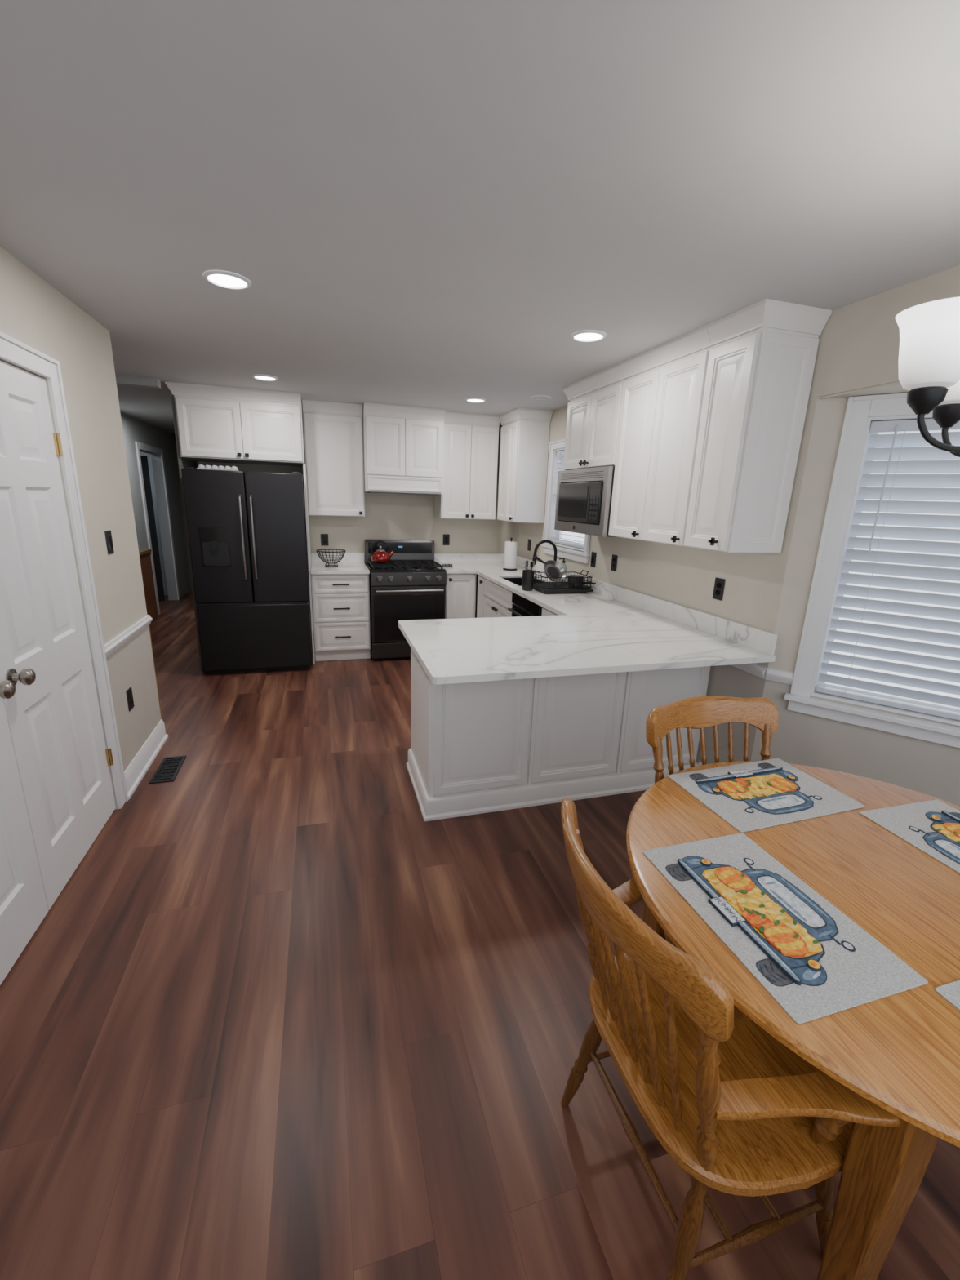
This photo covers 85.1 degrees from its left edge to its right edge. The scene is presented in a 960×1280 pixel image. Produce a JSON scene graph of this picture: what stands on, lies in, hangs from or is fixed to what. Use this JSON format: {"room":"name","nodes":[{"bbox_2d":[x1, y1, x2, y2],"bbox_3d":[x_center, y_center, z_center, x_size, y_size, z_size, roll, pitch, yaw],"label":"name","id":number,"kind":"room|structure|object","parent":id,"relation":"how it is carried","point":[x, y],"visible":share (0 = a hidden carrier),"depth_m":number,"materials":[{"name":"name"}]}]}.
{"room":"kitchen","nodes":[
{"label":"kitchen","id":0,"kind":"room"},
{"bbox_2d":[0,246,160,809],"bbox_3d":[-1.534,0.027,1.204,0.120,2.440,4.280,-3,16,-16],"label":"wall","id":1,"kind":"structure","parent":0,"point":[33,312],"depth_m":2.68,"materials":[{"name":"beige paint"}]},
{"bbox_2d":[0,330,128,985],"bbox_3d":[-1.625,0.037,1.768,0.105,2.125,1.620,-3,16,-16],"label":"door","id":2,"kind":"structure","parent":1,"relation":"in","point":[56,793],"depth_m":2.08,"materials":[{"name":"white paint"}]},
{"bbox_2d":[104,529,114,554],"bbox_3d":[-1.945,-0.514,2.750,0.010,0.120,0.075,-3,16,-16],"label":"light switch","id":3,"kind":"object","parent":1,"relation":"attached to","point":[108,533],"visible":1,"depth_m":2.74,"materials":[{"name":"black plastic"}]},
{"bbox_2d":[104,614,152,657],"bbox_3d":[-1.973,-0.030,2.944,0.026,0.060,0.785,-3,16,-16],"label":"chair rail","id":4,"kind":"object","parent":1,"relation":"attached to","point":[115,643],"visible":0.92,"depth_m":2.89,"materials":[{"name":"white paint"}]},
{"bbox_2d":[126,686,133,711],"bbox_3d":[-1.966,0.331,2.942,0.007,0.120,0.075,-3,16,-16],"label":"wall outlet","id":5,"kind":"object","parent":1,"relation":"attached to","point":[129,692],"visible":1,"depth_m":2.93,"materials":[{"name":"black plastic"}]},
{"bbox_2d":[124,719,168,799],"bbox_3d":[-1.997,0.690,3.136,0.028,0.132,0.785,-3,16,-16],"label":"baseboard","id":6,"kind":"structure","parent":1,"relation":"attached to","point":[136,770],"depth_m":3.09,"materials":[{"name":"white paint"}]},
{"bbox_2d":[148,625,161,719],"bbox_3d":[-2.168,0.269,3.398,0.119,0.800,0.009,-3,16,-16],"label":"wall","id":7,"kind":"structure","parent":1,"relation":"attached to","point":[148,625],"depth_m":3.40,"materials":[{"name":"beige paint"}]},
{"bbox_2d":[115,374,160,388],"bbox_3d":[-2.975,-1.994,3.972,0.950,0.060,0.090,-3,16,-16],"label":"wall header","id":8,"kind":"structure","parent":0,"point":[121,380],"depth_m":4.03,"materials":[{"name":"grey paint"}]},
{"bbox_2d":[139,451,168,595],"bbox_3d":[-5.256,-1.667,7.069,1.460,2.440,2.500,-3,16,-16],"label":"door frame","id":9,"kind":"structure","parent":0,"point":[148,455],"depth_m":7.95,"materials":[{"name":"grey paint"}]},
{"bbox_2d":[134,441,180,615],"bbox_3d":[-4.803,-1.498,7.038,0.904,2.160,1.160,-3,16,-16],"label":"door","id":10,"kind":"structure","parent":9,"relation":"in","point":[143,466],"depth_m":7.41,"materials":[{"name":"white paint"}]},
{"bbox_2d":[120,411,190,599],"bbox_3d":[-3.537,-1.253,5.742,1.049,2.440,6.140,-3,16,-16],"label":"wall","id":11,"kind":"structure","parent":0,"point":[134,429],"depth_m":7.54,"materials":[{"name":"grey paint"}]},
{"bbox_2d":[138,548,151,555],"bbox_3d":[-3.655,-0.637,4.854,0.029,0.040,3.970,-3,16,-16],"label":"rail","id":12,"kind":"object","parent":11,"relation":"attached to","point":[146,551],"visible":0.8,"depth_m":6.46,"materials":[{"name":"brown wood"}]},
{"bbox_2d":[139,552,158,619],"bbox_3d":[-3.676,-0.217,4.964,0.014,0.830,3.970,-3,16,-16],"label":"wainscot","id":13,"kind":"structure","parent":11,"relation":"attached to","point":[145,559],"depth_m":6.59,"materials":[{"name":"brown wood"}]},
{"bbox_2d":[170,391,203,669],"bbox_3d":[-3.666,-1.466,6.520,1.020,2.440,4.560,-3,16,-16],"label":"wall","id":14,"kind":"structure","parent":0,"point":[181,462],"depth_m":4.65,"materials":[{"name":"beige paint"}]},
{"bbox_2d":[197,422,513,617],"bbox_3d":[-1.124,-1.153,5.677,3.350,2.440,0.120,-3,16,-16],"label":"wall","id":15,"kind":"structure","parent":0,"point":[387,516],"depth_m":5.65,"materials":[{"name":"beige paint"}]},
{"bbox_2d":[164,381,305,466],"bbox_3d":[-2.133,-1.901,4.714,1.025,0.565,0.693,-3,16,-16],"label":"upper cabinet","id":16,"kind":"object","parent":15,"relation":"attached to","point":[215,424],"visible":0.94,"depth_m":4.43,"materials":[{"name":"white paint"}]},
{"bbox_2d":[320,533,328,545],"bbox_3d":[-1.628,-1.050,5.482,0.075,0.120,0.007,-3,16,-16],"label":"wall outlet","id":17,"kind":"object","parent":15,"relation":"attached to","point":[324,537],"visible":1,"depth_m":5.48,"materials":[{"name":"black plastic"}]},
{"bbox_2d":[302,400,364,516],"bbox_3d":[-1.431,-1.752,5.144,0.540,1.028,0.373,-3,16,-16],"label":"upper cabinet","id":18,"kind":"object","parent":15,"relation":"attached to","point":[333,433],"visible":0.98,"depth_m":4.99,"materials":[{"name":"white paint"}]},
{"bbox_2d":[311,552,364,563],"bbox_3d":[-1.508,-0.873,5.560,0.545,0.105,0.020,-3,16,-16],"label":"backsplash","id":19,"kind":"structure","parent":15,"relation":"attached to","point":[348,557],"depth_m":5.57,"materials":[{"name":"stone"}]},
{"bbox_2d":[362,402,445,495],"bbox_3d":[-0.781,-1.876,5.246,0.765,0.797,0.490,-3,16,-16],"label":"upper cabinet","id":20,"kind":"object","parent":15,"relation":"attached to","point":[403,446],"visible":0.89,"depth_m":5.04,"materials":[{"name":"white paint"}]},
{"bbox_2d":[367,491,437,495],"bbox_3d":[-0.800,-1.502,5.366,0.665,0.011,0.360,-3,16,-16],"label":"hood","id":21,"kind":"object","parent":20,"relation":"attached to","point":[368,491],"depth_m":5.22,"materials":[{"name":"grey metal"}]},
{"bbox_2d":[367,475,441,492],"bbox_3d":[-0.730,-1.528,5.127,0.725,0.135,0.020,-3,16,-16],"label":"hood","id":22,"kind":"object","parent":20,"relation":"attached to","point":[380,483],"depth_m":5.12,"materials":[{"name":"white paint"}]},
{"bbox_2d":[443,534,449,545],"bbox_3d":[-0.377,-1.119,5.846,0.075,0.120,0.007,-3,16,-16],"label":"wall outlet","id":23,"kind":"object","parent":15,"relation":"attached to","point":[446,537],"visible":1,"depth_m":5.84,"materials":[{"name":"black plastic"}]},
{"bbox_2d":[434,411,500,519],"bbox_3d":[-0.142,-1.809,5.524,0.600,1.028,0.373,-3,16,-16],"label":"upper cabinet","id":24,"kind":"object","parent":15,"relation":"attached to","point":[471,441],"visible":0.92,"depth_m":5.38,"materials":[{"name":"white paint"}]},
{"bbox_2d":[434,553,504,563],"bbox_3d":[-0.070,-0.936,5.984,0.934,0.105,0.020,-3,16,-16],"label":"backsplash","id":25,"kind":"structure","parent":15,"relation":"attached to","point":[438,557],"depth_m":5.96,"materials":[{"name":"stone"}]},
{"bbox_2d":[0,0,959,433],"bbox_3d":[-1.755,-1.991,3.887,7.600,0.060,10.400,-3,16,-16],"label":"ceiling","id":26,"kind":"structure","parent":0,"point":[420,203],"depth_m":1.38,"materials":[{"name":"paint"}]},
{"bbox_2d":[203,270,250,288],"bbox_3d":[-1.026,-1.460,2.125,0.176,0.008,0.176,-3,16,-16],"label":"recessed light","id":27,"kind":"object","parent":26,"relation":"in","point":[221,278],"visible":1,"depth_m":2.12,"materials":[{"name":"white paint"}]},
{"bbox_2d":[252,374,277,380],"bbox_3d":[-1.601,-1.952,3.896,0.176,0.008,0.176,-3,16,-16],"label":"recessed light","id":28,"kind":"object","parent":26,"relation":"in","point":[264,377],"visible":1,"depth_m":3.89,"materials":[{"name":"white paint"}]},
{"bbox_2d":[465,397,485,402],"bbox_3d":[-0.037,-2.056,4.488,0.176,0.008,0.176,-3,16,-16],"label":"recessed light","id":29,"kind":"object","parent":26,"relation":"in","point":[471,399],"visible":1,"depth_m":4.48,"materials":[{"name":"white paint"}]},
{"bbox_2d":[530,395,551,399],"bbox_3d":[0.498,-1.979,4.268,0.176,0.008,0.176,-3,16,-16],"label":"recessed light","id":30,"kind":"object","parent":26,"relation":"in","point":[534,397],"visible":1,"depth_m":4.26,"materials":[{"name":"white paint"}]},
{"bbox_2d":[571,329,605,342],"bbox_3d":[0.554,-1.551,2.674,0.176,0.008,0.176,-3,16,-16],"label":"recessed light","id":31,"kind":"object","parent":26,"relation":"in","point":[589,335],"visible":1,"depth_m":2.67,"materials":[{"name":"white paint"}]},
{"bbox_2d":[895,296,959,457],"bbox_3d":[1.141,-0.702,0.987,0.545,0.739,0.552,-3,16,-16],"label":"chandelier","id":32,"kind":"object","parent":26,"relation":"hanging from","point":[929,351],"visible":1,"depth_m":1.04,"materials":[{"name":"white glass"}]},
{"bbox_2d":[0,590,959,1279],"bbox_3d":[-1.839,0.418,4.530,7.600,0.050,10.400,-3,16,-16],"label":"floor","id":33,"kind":"structure","parent":0,"point":[278,1019],"depth_m":1.58,"materials":[{"name":"brown wood"}]},
{"bbox_2d":[149,755,186,783],"bbox_3d":[-1.852,0.767,3.113,0.124,0.006,0.310,-3,16,-16],"label":"floor vent","id":34,"kind":"object","parent":33,"relation":"in","point":[167,771],"visible":1,"depth_m":3.10,"materials":[{"name":"black metal"}]},
{"bbox_2d":[154,758,182,780],"bbox_3d":[-1.852,0.766,3.113,0.092,0.005,0.246,-3,16,-16],"label":"grille","id":35,"kind":"object","parent":34,"relation":"attached to","point":[169,768],"depth_m":3.10,"materials":[{"name":"black metal"}]},
{"bbox_2d":[181,466,312,673],"bbox_3d":[-2.102,-0.648,4.921,0.929,1.790,0.860,-3,16,-16],"label":"refrigerator","id":36,"kind":"object","parent":33,"relation":"on","point":[247,535],"visible":0.98,"depth_m":4.56,"materials":[{"name":"black metal"}]},
{"bbox_2d":[196,464,239,471],"bbox_3d":[-2.184,-1.435,4.364,0.302,0.038,0.110,-3,16,-16],"label":"egg carton","id":37,"kind":"object","parent":36,"relation":"on","point":[200,466],"visible":1,"depth_m":4.33,"materials":[{"name":"white"}]},
{"bbox_2d":[302,463,315,663],"bbox_3d":[-1.692,-0.750,5.201,0.017,1.870,0.635,-3,16,-16],"label":"end panel","id":38,"kind":"object","parent":33,"relation":"on","point":[307,516],"visible":0.86,"depth_m":4.93,"materials":[{"name":"white paint"}]},
{"bbox_2d":[311,573,370,661],"bbox_3d":[-1.433,-0.281,5.394,0.540,0.882,0.655,-3,16,-16],"label":"base cabinet","id":39,"kind":"object","parent":33,"relation":"on","point":[340,602],"visible":0.96,"depth_m":5.12,"materials":[{"name":"white paint"}]},
{"bbox_2d":[310,563,369,573],"bbox_3d":[-1.421,-0.727,5.287,0.545,0.031,0.649,-3,16,-16],"label":"countertop","id":40,"kind":"structure","parent":39,"relation":"on","point":[316,568],"depth_m":5.11,"materials":[{"name":"stone"}]},
{"bbox_2d":[315,548,346,566],"bbox_3d":[-1.496,-0.823,5.265,0.290,0.158,0.290,-3,16,-16],"label":"wire bowl","id":41,"kind":"object","parent":40,"relation":"on","point":[318,551],"visible":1,"depth_m":5.25,"materials":[{"name":"black metal"}]},
{"bbox_2d":[364,539,446,659],"bbox_3d":[-0.789,-0.433,5.499,0.744,1.165,0.738,-3,16,-16],"label":"gas range","id":42,"kind":"object","parent":33,"relation":"on","point":[411,585],"visible":0.9,"depth_m":5.23,"materials":[{"name":"grey metal"}]},
{"bbox_2d":[370,540,394,563],"bbox_3d":[-1.014,-0.911,5.367,0.201,0.224,0.201,10,17,27],"label":"kettle","id":43,"kind":"object","parent":42,"relation":"on","point":[380,556],"visible":1,"depth_m":5.32,"materials":[{"name":"red metal"}]},
{"bbox_2d":[365,562,445,571],"bbox_3d":[-0.784,-0.757,5.431,0.744,0.025,0.550,-3,16,-16],"label":"cooktop","id":44,"kind":"object","parent":42,"relation":"in","point":[369,566],"depth_m":5.23,"materials":[{"name":"black metal"}]},
{"bbox_2d":[445,573,476,618],"bbox_3d":[-0.284,-0.332,5.736,0.325,0.882,0.648,-3,16,-16],"label":"base cabinet","id":45,"kind":"object","parent":33,"relation":"on","point":[460,588],"visible":0.27,"depth_m":5.41,"materials":[{"name":"white paint"}]},
{"bbox_2d":[476,574,512,617],"bbox_3d":[0.382,-0.138,5.095,0.618,0.882,1.060,-3,16,-16],"label":"base cabinet","id":46,"kind":"object","parent":33,"relation":"on","point":[494,600],"visible":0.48,"depth_m":4.97,"materials":[{"name":"white paint"}]},
{"bbox_2d":[507,591,542,617],"bbox_3d":[0.600,0.079,4.313,0.640,0.880,0.594,-3,16,-16],"label":"dishwasher","id":47,"kind":"object","parent":33,"relation":"on","point":[522,606],"visible":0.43,"depth_m":4.16,"materials":[{"name":"black plastic"}]},
{"bbox_2d":[541,607,558,615],"bbox_3d":[0.783,0.225,3.788,0.618,0.882,0.540,-3,16,-16],"label":"base cabinet","id":48,"kind":"object","parent":33,"relation":"on","point":[544,611],"visible":0.02,"depth_m":3.76,"materials":[{"name":"white paint"}]},
{"bbox_2d":[406,648,711,821],"bbox_3d":[0.448,0.397,3.098,1.681,0.882,0.603,-3,16,-16],"label":"base cabinet","id":49,"kind":"object","parent":33,"relation":"on","point":[488,746],"visible":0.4,"depth_m":2.82,"materials":[{"name":"white paint"}]},
{"bbox_2d":[398,562,775,684],"bbox_3d":[0.092,-0.364,4.123,1.722,0.031,3.844,-3,16,-16],"label":"countertop","id":50,"kind":"structure","parent":49,"relation":"on","point":[592,633],"depth_m":2.71,"materials":[{"name":"stone"}]},
{"bbox_2d":[442,563,453,567],"bbox_3d":[-0.343,-0.790,5.541,0.110,0.032,0.070,-3,16,-16],"label":"spoon rest","id":51,"kind":"object","parent":50,"relation":"on","point":[446,565],"visible":0.97,"depth_m":5.52,"materials":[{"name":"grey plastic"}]},
{"bbox_2d":[502,537,517,570],"bbox_3d":[0.320,-0.899,5.455,0.150,0.333,0.150,-3,16,-16],"label":"paper towel holder","id":52,"kind":"object","parent":50,"relation":"on","point":[510,548],"visible":1,"depth_m":5.41,"materials":[{"name":"white paper"}]},
{"bbox_2d":[502,577,547,586],"bbox_3d":[0.427,-0.437,4.804,0.368,0.188,0.578,-3,16,-16],"label":"sink","id":53,"kind":"object","parent":50,"relation":"in","point":[518,581],"visible":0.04,"depth_m":5.04,"materials":[{"name":"grey metal"}]},
{"bbox_2d":[521,560,534,591],"bbox_3d":[0.390,-0.519,4.229,0.096,0.235,0.096,-3,16,-16],"label":"utensil holder","id":54,"kind":"object","parent":50,"relation":"on","point":[527,575],"visible":1,"depth_m":4.20,"materials":[{"name":"black plastic"}]},
{"bbox_2d":[532,539,556,581],"bbox_3d":[0.598,-0.715,4.721,0.253,0.373,0.102,-3,16,-16],"label":"faucet","id":55,"kind":"object","parent":50,"relation":"on","point":[539,544],"visible":0.62,"depth_m":4.70,"materials":[{"name":"black metal"}]},
{"bbox_2d":[559,557,566,582],"bbox_3d":[0.735,-0.615,4.646,0.071,0.228,0.065,8,16,22],"label":"dish soap bottle","id":56,"kind":"object","parent":50,"relation":"on","point":[563,565],"visible":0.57,"depth_m":4.62,"materials":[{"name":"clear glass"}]},
{"bbox_2d":[533,569,593,593],"bbox_3d":[0.660,-0.484,4.273,0.438,0.163,0.330,-3,16,-16],"label":"dish rack","id":57,"kind":"object","parent":50,"relation":"on","point":[551,587],"visible":0.87,"depth_m":4.17,"materials":[{"name":"black plastic"}]},
{"bbox_2d":[533,555,565,582],"bbox_3d":[0.593,-0.586,4.306,0.274,0.207,0.150,-6,17,-26],"label":"frying pan","id":58,"kind":"object","parent":57,"relation":"in","point":[553,568],"visible":0.94,"depth_m":4.35,"materials":[{"name":"metal"}]},
{"bbox_2d":[567,574,595,586],"bbox_3d":[0.809,-0.474,4.224,0.131,0.080,0.229,-10,19,-38],"label":"saucepan","id":59,"kind":"object","parent":57,"relation":"in","point":[574,580],"visible":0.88,"depth_m":4.21,"materials":[{"name":"black metal"}]},
{"bbox_2d":[533,582,593,593],"bbox_3d":[0.658,-0.422,4.289,0.430,0.035,0.330,-3,16,-16],"label":"drip tray","id":60,"kind":"object","parent":50,"relation":"on","point":[564,588],"depth_m":4.17,"materials":[{"name":"black plastic"}]},
{"bbox_2d":[645,695,778,783],"bbox_3d":[0.853,0.738,1.732,0.671,0.960,0.585,-3,16,-16],"label":"armchair","id":61,"kind":"object","parent":33,"relation":"on","point":[700,713],"visible":0.16,"depth_m":1.86,"materials":[{"name":"brown wood"}]},
{"bbox_2d":[560,798,900,1279],"bbox_3d":[0.458,0.875,1.164,0.585,0.960,0.671,-3,16,-16],"label":"armchair","id":62,"kind":"object","parent":33,"relation":"on","point":[739,1110],"visible":0.81,"depth_m":0.99,"materials":[{"name":"brown wood"}]},
{"bbox_2d":[626,760,959,1279],"bbox_3d":[0.963,0.944,1.353,1.206,0.760,1.206,-3,16,-16],"label":"dining table","id":63,"kind":"object","parent":33,"relation":"on","point":[900,1052],"visible":0.63,"depth_m":1.01,"materials":[{"name":"brown wood"}]},
{"bbox_2d":[667,758,864,832],"bbox_3d":[0.882,0.467,1.634,0.470,0.010,0.314,-3,16,-18],"label":"placemat","id":64,"kind":"object","parent":63,"relation":"on","point":[764,793],"visible":1,"depth_m":1.61,"materials":[{"name":"grey fabric"}]},
{"bbox_2d":[688,762,822,814],"bbox_3d":[0.879,0.463,1.642,0.374,0.007,0.264,-3,16,-18],"label":"print","id":65,"kind":"object","parent":64,"relation":"on","point":[748,788],"depth_m":1.63},
{"bbox_2d":[642,832,928,1024],"bbox_3d":[0.627,0.586,1.154,0.314,0.010,0.470,-3,16,-16],"label":"placemat","id":66,"kind":"object","parent":63,"relation":"on","point":[815,962],"visible":1,"depth_m":1.09,"materials":[{"name":"grey fabric"}]},
{"bbox_2d":[665,855,855,986],"bbox_3d":[0.618,0.585,1.151,0.264,0.007,0.374,-3,16,-16],"label":"print","id":67,"kind":"object","parent":66,"relation":"on","point":[786,936],"depth_m":1.11},
{"bbox_2d":[859,799,959,873],"bbox_3d":[1.323,0.556,1.356,0.314,0.010,0.470,-2,15,-15],"label":"placemat","id":68,"kind":"object","parent":63,"relation":"on","point":[932,827],"visible":1,"depth_m":1.47,"materials":[{"name":"grey fabric"}]},
{"bbox_2d":[908,810,959,864],"bbox_3d":[1.332,0.555,1.358,0.264,0.007,0.374,-2,15,-15],"label":"print","id":69,"kind":"object","parent":68,"relation":"on","point":[937,831],"depth_m":1.45},
{"bbox_2d":[934,979,959,1010],"bbox_3d":[1.110,0.673,0.890,0.470,0.010,0.314,-3,16,-16],"label":"placemat","id":70,"kind":"object","parent":63,"relation":"on","point":[950,992],"visible":1,"depth_m":0.96,"materials":[{"name":"grey fabric"}]},
{"bbox_2d":[512,265,959,764],"bbox_3d":[1.348,-0.384,3.121,0.120,2.440,6.400,-3,16,-16],"label":"wall","id":71,"kind":"structure","parent":0,"point":[859,344],"depth_m":2.74,"materials":[{"name":"beige paint"}]},
{"bbox_2d":[497,407,552,523],"bbox_3d":[0.415,-1.712,5.234,0.353,1.028,0.565,-3,16,-16],"label":"upper cabinet","id":72,"kind":"object","parent":71,"relation":"attached to","point":[525,432],"visible":1,"depth_m":5.05,"materials":[{"name":"white paint"}]},
{"bbox_2d":[527,538,530,551],"bbox_3d":[0.525,-1.016,5.593,0.007,0.120,0.075,-3,16,-16],"label":"wall outlet","id":73,"kind":"object","parent":71,"relation":"attached to","point":[529,540],"visible":1,"depth_m":5.58,"materials":[{"name":"black plastic"}]},
{"bbox_2d":[542,438,590,564],"bbox_3d":[0.836,-1.255,4.676,0.150,1.035,0.950,-3,16,-16],"label":"window","id":74,"kind":"structure","parent":71,"relation":"in","point":[554,446],"depth_m":4.96,"materials":[{"name":"white paint"}]},
{"bbox_2d":[551,449,584,548],"bbox_3d":[0.827,-1.269,4.669,0.070,0.836,0.738,-3,16,-16],"label":"window blind","id":75,"kind":"object","parent":74,"relation":"attached to","point":[560,453],"visible":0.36,"depth_m":4.83,"materials":[{"name":"white plastic"}]},
{"bbox_2d":[590,551,596,567],"bbox_3d":[0.926,-0.659,4.282,0.010,0.120,0.075,-3,16,-16],"label":"light switch","id":76,"kind":"object","parent":71,"relation":"attached to","point":[593,553],"visible":1,"depth_m":4.28,"materials":[{"name":"black plastic"}]},
{"bbox_2d":[562,362,625,470],"bbox_3d":[0.886,-1.502,3.659,0.359,0.590,0.810,-3,16,-16],"label":"upper cabinet","id":77,"kind":"object","parent":71,"relation":"attached to","point":[593,406],"visible":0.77,"depth_m":3.54,"materials":[{"name":"white paint"}]},
{"bbox_2d":[554,466,617,537],"bbox_3d":[0.865,-0.994,3.769,0.370,0.440,0.760,-3,16,-16],"label":"microwave","id":78,"kind":"object","parent":77,"relation":"attached to","point":[584,495],"visible":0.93,"depth_m":3.61,"materials":[{"name":"grey metal"}]},
{"bbox_2d":[610,554,617,571],"bbox_3d":[1.020,-0.586,3.979,0.007,0.120,0.075,-3,16,-16],"label":"wall outlet","id":79,"kind":"object","parent":71,"relation":"attached to","point":[614,560],"visible":1,"depth_m":3.97,"materials":[{"name":"black plastic"}]},
{"bbox_2d":[515,555,777,655],"bbox_3d":[0.911,-0.464,4.341,0.020,0.105,3.813,-3,16,-16],"label":"backsplash","id":80,"kind":"structure","parent":71,"relation":"attached to","point":[757,639],"depth_m":3.17,"materials":[{"name":"stone"}]},
{"bbox_2d":[608,324,712,546],"bbox_3d":[1.102,-1.088,2.987,0.359,1.028,0.763,-3,16,-16],"label":"upper cabinet","id":81,"kind":"object","parent":71,"relation":"attached to","point":[663,388],"visible":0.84,"depth_m":2.87,"materials":[{"name":"white paint"}]},
{"bbox_2d":[712,577,725,600],"bbox_3d":[1.340,-0.286,2.937,0.007,0.120,0.075,-3,16,-16],"label":"wall outlet","id":82,"kind":"object","parent":71,"relation":"attached to","point":[719,584],"visible":1,"depth_m":2.93,"materials":[{"name":"black plastic"}]},
{"bbox_2d":[729,662,767,679],"bbox_3d":[1.387,0.123,2.808,0.026,0.060,0.360,-3,16,-16],"label":"chair rail","id":83,"kind":"object","parent":71,"relation":"attached to","point":[757,669],"visible":0.46,"depth_m":2.70,"materials":[{"name":"white paint"}]},
{"bbox_2d":[684,298,831,552],"bbox_3d":[1.260,-0.945,2.471,0.359,1.028,0.350,-3,16,-16],"label":"upper cabinet","id":84,"kind":"object","parent":71,"relation":"attached to","point":[762,360],"visible":1,"depth_m":2.37,"materials":[{"name":"white paint"}]},
{"bbox_2d":[751,396,959,805],"bbox_3d":[1.958,0.020,2.304,1.150,2.120,0.120,12,18,34],"label":"window trim","id":85,"kind":"structure","parent":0,"point":[932,769],"depth_m":2.44,"materials":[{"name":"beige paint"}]},
{"bbox_2d":[765,392,959,748],"bbox_3d":[1.934,-0.278,2.218,1.103,1.438,0.170,12,18,34],"label":"window","id":86,"kind":"structure","parent":85,"relation":"in","point":[861,411],"depth_m":2.37,"materials":[{"name":"white paint"}]},
{"bbox_2d":[815,418,959,720],"bbox_3d":[1.974,-0.276,2.189,0.768,1.228,0.070,12,18,34],"label":"window blind","id":87,"kind":"object","parent":86,"relation":"attached to","point":[901,460],"visible":1,"depth_m":2.28,"materials":[{"name":"white plastic"}]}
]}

